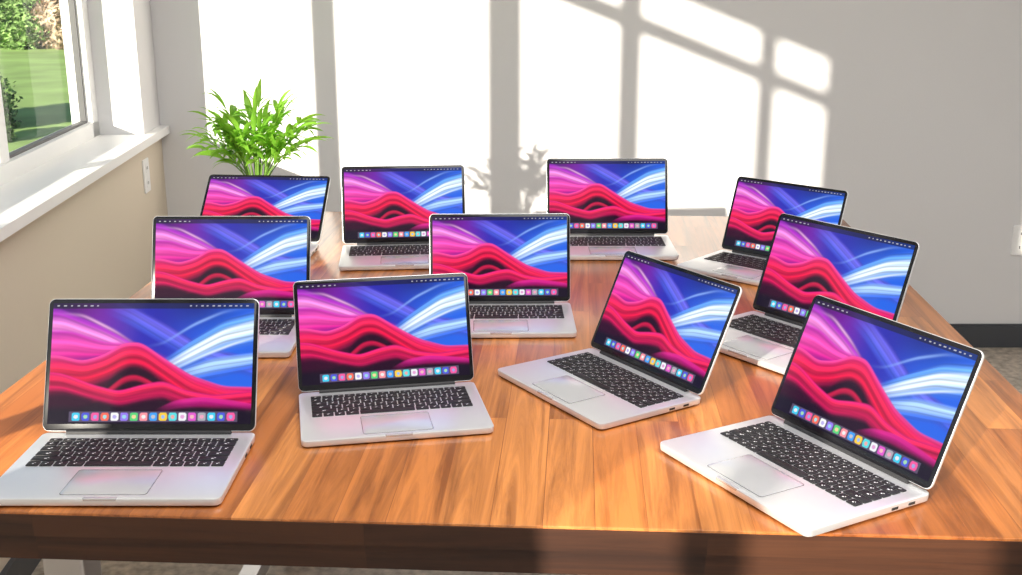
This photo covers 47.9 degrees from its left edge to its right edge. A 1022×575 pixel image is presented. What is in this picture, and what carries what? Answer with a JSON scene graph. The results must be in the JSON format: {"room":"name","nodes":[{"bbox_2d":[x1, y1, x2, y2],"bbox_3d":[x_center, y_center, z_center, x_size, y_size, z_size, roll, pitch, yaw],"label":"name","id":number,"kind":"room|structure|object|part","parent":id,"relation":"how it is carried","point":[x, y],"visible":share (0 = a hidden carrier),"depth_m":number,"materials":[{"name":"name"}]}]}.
{"room":"office room","nodes":[
{"label":"office room","id":0,"kind":"room"},
{"bbox_2d":[0,0,167,571],"bbox_3d":[-1.219,-0.253,1.220,0.240,2.720,5.990,-1,16,-3],"label":"wall","id":1,"kind":"structure","parent":0,"point":[96,243],"depth_m":3.59,"materials":[{"name":"beige paint"}]},
{"bbox_2d":[0,558,40,574],"bbox_3d":[-1.098,0.967,1.674,0.014,0.085,5.680,-1,16,-3],"label":"baseboard","id":2,"kind":"structure","parent":1,"relation":"attached to","point":[15,566],"depth_m":2.71,"materials":[{"name":"grey"}]},
{"bbox_2d":[9,0,86,157],"bbox_3d":[-1.339,-0.601,2.127,0.020,1.047,3.355,-1,16,-3],"label":"gasket","id":3,"kind":"object","parent":1,"relation":"attached to","point":[71,3],"visible":0.9,"depth_m":3.79,"materials":[{"name":"grey"}]},
{"bbox_2d":[0,0,99,185],"bbox_3d":[-1.339,-0.683,2.106,0.060,1.317,3.480,-1,16,-3],"label":"frame","id":4,"kind":"object","parent":1,"relation":"attached to","point":[14,167],"visible":0.92,"depth_m":3.78,"materials":[{"name":"white plastic"}]},
{"bbox_2d":[0,125,169,241],"bbox_3d":[-1.225,-0.054,2.350,0.195,0.028,3.830,-1,16,-3],"label":"windowsill","id":5,"kind":"structure","parent":1,"relation":"on","point":[25,198],"depth_m":3.21,"materials":[{"name":"white"}]},
{"bbox_2d":[142,157,150,193],"bbox_3d":[-1.260,-0.387,3.976,0.008,0.116,0.072,-1,16,-3],"label":"wall outlet","id":6,"kind":"object","parent":1,"relation":"attached to","point":[145,163],"visible":1,"depth_m":3.96,"materials":[{"name":"white plastic"}]},
{"bbox_2d":[31,348,1021,574],"bbox_3d":[1.085,1.027,1.617,4.930,0.001,5.950,0,16,0],"label":"floor","id":7,"kind":"structure","parent":0,"point":[1007,361],"depth_m":2.81,"materials":[{"name":"stone"}]},
{"bbox_2d":[0,212,1021,574],"bbox_3d":[0.026,0.407,2.427,1.665,0.750,1.842,1,16,3],"label":"dining table","id":8,"kind":"object","parent":7,"relation":"on","point":[547,491],"visible":0.35,"depth_m":1.51,"materials":[{"name":"brown wood"}]},
{"bbox_2d":[0,299,259,505],"bbox_3d":[-0.530,0.151,1.598,0.313,0.196,0.295,0,16,0],"label":"laptop","id":9,"kind":"object","parent":8,"relation":"on","point":[148,396],"visible":1,"depth_m":1.69,"materials":[{"name":"silver metal"}]},
{"bbox_3d":[-0.530,0.114,1.698,0.312,0.196,0.007,0,-8,0],"label":"lid","id":10,"kind":"part","parent":9,"relation":"part of","materials":[{"name":"multicoloured glass"}]},
{"bbox_2d":[151,216,310,357],"bbox_3d":[-0.546,-0.007,2.146,0.310,0.199,0.280,0,16,0],"label":"laptop","id":11,"kind":"object","parent":8,"relation":"on","point":[260,258],"visible":0.77,"depth_m":2.24,"materials":[{"name":"multicoloured glass"}]},
{"bbox_3d":[-0.546,-0.043,2.244,0.309,0.194,0.007,0,-4,0],"label":"lid","id":12,"kind":"part","parent":11,"relation":"part of","materials":[{"name":"multicoloured glass"}]},
{"bbox_2d":[182,78,333,174],"bbox_3d":[-0.694,-0.376,3.124,0.432,0.375,0.268,0,16,0],"label":"potted plant","id":13,"kind":"object","parent":8,"relation":"on","point":[272,142],"visible":0.84,"depth_m":3.08,"materials":[{"name":"green plant"}]},
{"bbox_2d":[200,174,330,254],"bbox_3d":[-0.628,-0.162,2.773,0.316,0.155,0.360,1,16,5],"label":"laptop","id":14,"kind":"object","parent":8,"relation":"on","point":[225,195],"visible":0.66,"depth_m":2.89,"materials":[{"name":"silver metal"}]},
{"bbox_2d":[293,273,493,446],"bbox_3d":[-0.188,0.105,1.785,0.285,0.182,0.261,-3,16,-11],"label":"laptop","id":15,"kind":"object","parent":8,"relation":"on","point":[385,357],"visible":1,"depth_m":1.86,"materials":[{"name":"silver metal"}]},
{"bbox_3d":[-0.206,0.071,1.874,0.285,0.179,0.007,-3,-5,-11],"label":"lid","id":16,"kind":"part","parent":15,"relation":"part of","materials":[{"name":"multicoloured glass"}]},
{"bbox_2d":[339,165,464,270],"bbox_3d":[-0.254,-0.169,2.718,0.301,0.198,0.256,-1,16,-5],"label":"laptop","id":17,"kind":"object","parent":8,"relation":"on","point":[387,210],"visible":0.86,"depth_m":2.81,"materials":[{"name":"multicoloured glass"}]},
{"bbox_2d":[429,213,576,337],"bbox_3d":[-0.021,-0.027,2.238,0.285,0.187,0.246,0,16,-1],"label":"laptop","id":18,"kind":"object","parent":8,"relation":"on","point":[516,267],"visible":0.92,"depth_m":2.33,"materials":[{"name":"multicoloured glass"}]},
{"bbox_3d":[-0.022,-0.060,2.329,0.285,0.179,0.007,0,0,-1],"label":"lid","id":19,"kind":"part","parent":18,"relation":"part of","materials":[{"name":"multicoloured glass"}]},
{"bbox_2d":[547,158,678,259],"bbox_3d":[0.243,-0.195,2.807,0.307,0.199,0.271,0,16,0],"label":"laptop","id":20,"kind":"object","parent":8,"relation":"on","point":[615,207],"visible":0.91,"depth_m":2.90,"materials":[{"name":"silver metal"}]},
{"bbox_3d":[0.243,-0.231,2.904,0.306,0.192,0.007,0,-2,0],"label":"lid","id":21,"kind":"part","parent":20,"relation":"part of","materials":[{"name":"silver metal"}]},
{"bbox_2d":[498,251,741,429],"bbox_3d":[0.171,0.075,1.889,0.281,0.183,0.294,-10,19,-32],"label":"laptop","id":22,"kind":"object","parent":8,"relation":"on","point":[661,330],"visible":1,"depth_m":1.90,"materials":[{"name":"silver metal"}]},
{"bbox_3d":[0.254,0.052,1.938,0.007,0.184,0.294,20,2,-36],"label":"lid","id":23,"kind":"part","parent":22,"relation":"part of","materials":[{"name":"multicoloured glass"}]},
{"bbox_2d":[677,176,847,285],"bbox_3d":[0.566,-0.128,2.602,0.285,0.183,0.258,14,21,40],"label":"laptop","id":24,"kind":"object","parent":8,"relation":"on","point":[757,205],"visible":0.62,"depth_m":2.68,"materials":[{"name":"multicoloured glass"}]},
{"bbox_3d":[0.631,-0.155,2.668,0.285,0.179,0.007,14,1,40],"label":"lid","id":25,"kind":"part","parent":24,"relation":"part of","materials":[{"name":"silver metal"}]},
{"bbox_2d":[720,213,919,374],"bbox_3d":[0.513,0.007,2.089,0.286,0.203,0.316,-12,20,-35],"label":"laptop","id":26,"kind":"object","parent":8,"relation":"on","point":[871,272],"visible":0.73,"depth_m":2.14,"materials":[{"name":"multicoloured glass"}]},
{"bbox_3d":[0.599,-0.018,2.148,0.007,0.198,0.315,13,4,-40],"label":"lid","id":27,"kind":"part","parent":26,"relation":"part of","materials":[{"name":"multicoloured glass"}]},
{"bbox_2d":[660,295,983,536],"bbox_3d":[0.411,0.159,1.570,0.289,0.196,0.310,-9,18,-28],"label":"laptop","id":28,"kind":"object","parent":8,"relation":"on","point":[871,406],"visible":1,"depth_m":1.58,"materials":[{"name":"silver metal"}]},
{"bbox_3d":[0.503,0.137,1.616,0.007,0.194,0.309,17,5,-32],"label":"lid","id":29,"kind":"part","parent":28,"relation":"part of","materials":[{"name":"multicoloured glass"}]},
{"bbox_2d":[150,0,1021,323],"bbox_3d":[1.095,-1.078,4.122,5.210,2.720,0.120,0,16,0],"label":"wall","id":30,"kind":"structure","parent":0,"point":[911,109],"depth_m":4.17,"materials":[{"name":"paint"}]},
{"bbox_2d":[950,324,1021,347],"bbox_3d":[1.115,0.185,4.412,4.770,0.092,0.014,0,16,0],"label":"baseboard","id":31,"kind":"structure","parent":30,"relation":"attached to","point":[976,335],"depth_m":4.40,"materials":[{"name":"grey"}]},
{"bbox_2d":[1010,225,1021,255],"bbox_3d":[1.915,-0.176,4.312,0.072,0.116,0.008,0,16,0],"label":"wall outlet","id":32,"kind":"object","parent":30,"relation":"attached to","point":[1016,245],"visible":1,"depth_m":4.31,"materials":[{"name":"white plastic"}]},
{"label":"outside","id":33,"kind":"structure","parent":0,"visible":0},
{"bbox_2d":[0,48,71,151],"bbox_3d":[-30.500,-3.978,19.662,59.000,0.001,80.000,0,16,0],"label":"lawn","id":34,"kind":"structure","parent":33,"point":[40,75],"depth_m":14.26,"materials":[{"name":"green plant"}]},
{"bbox_2d":[0,76,22,140],"bbox_3d":[-5.128,-1.870,10.940,1.178,0.735,2.390,-13,20,-39],"label":"bush","id":35,"kind":"object","parent":34,"relation":"on","point":[6,96],"visible":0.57,"depth_m":11.06,"materials":[{"name":"green plant"}]},
{"bbox_2d":[0,0,63,49],"bbox_3d":[-8.611,-5.062,21.311,4.555,1.253,2.163,0,16,0],"label":"bush","id":36,"kind":"object","parent":34,"relation":"on","point":[24,24],"visible":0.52,"depth_m":20.68,"materials":[{"name":"green plant"}]}
]}

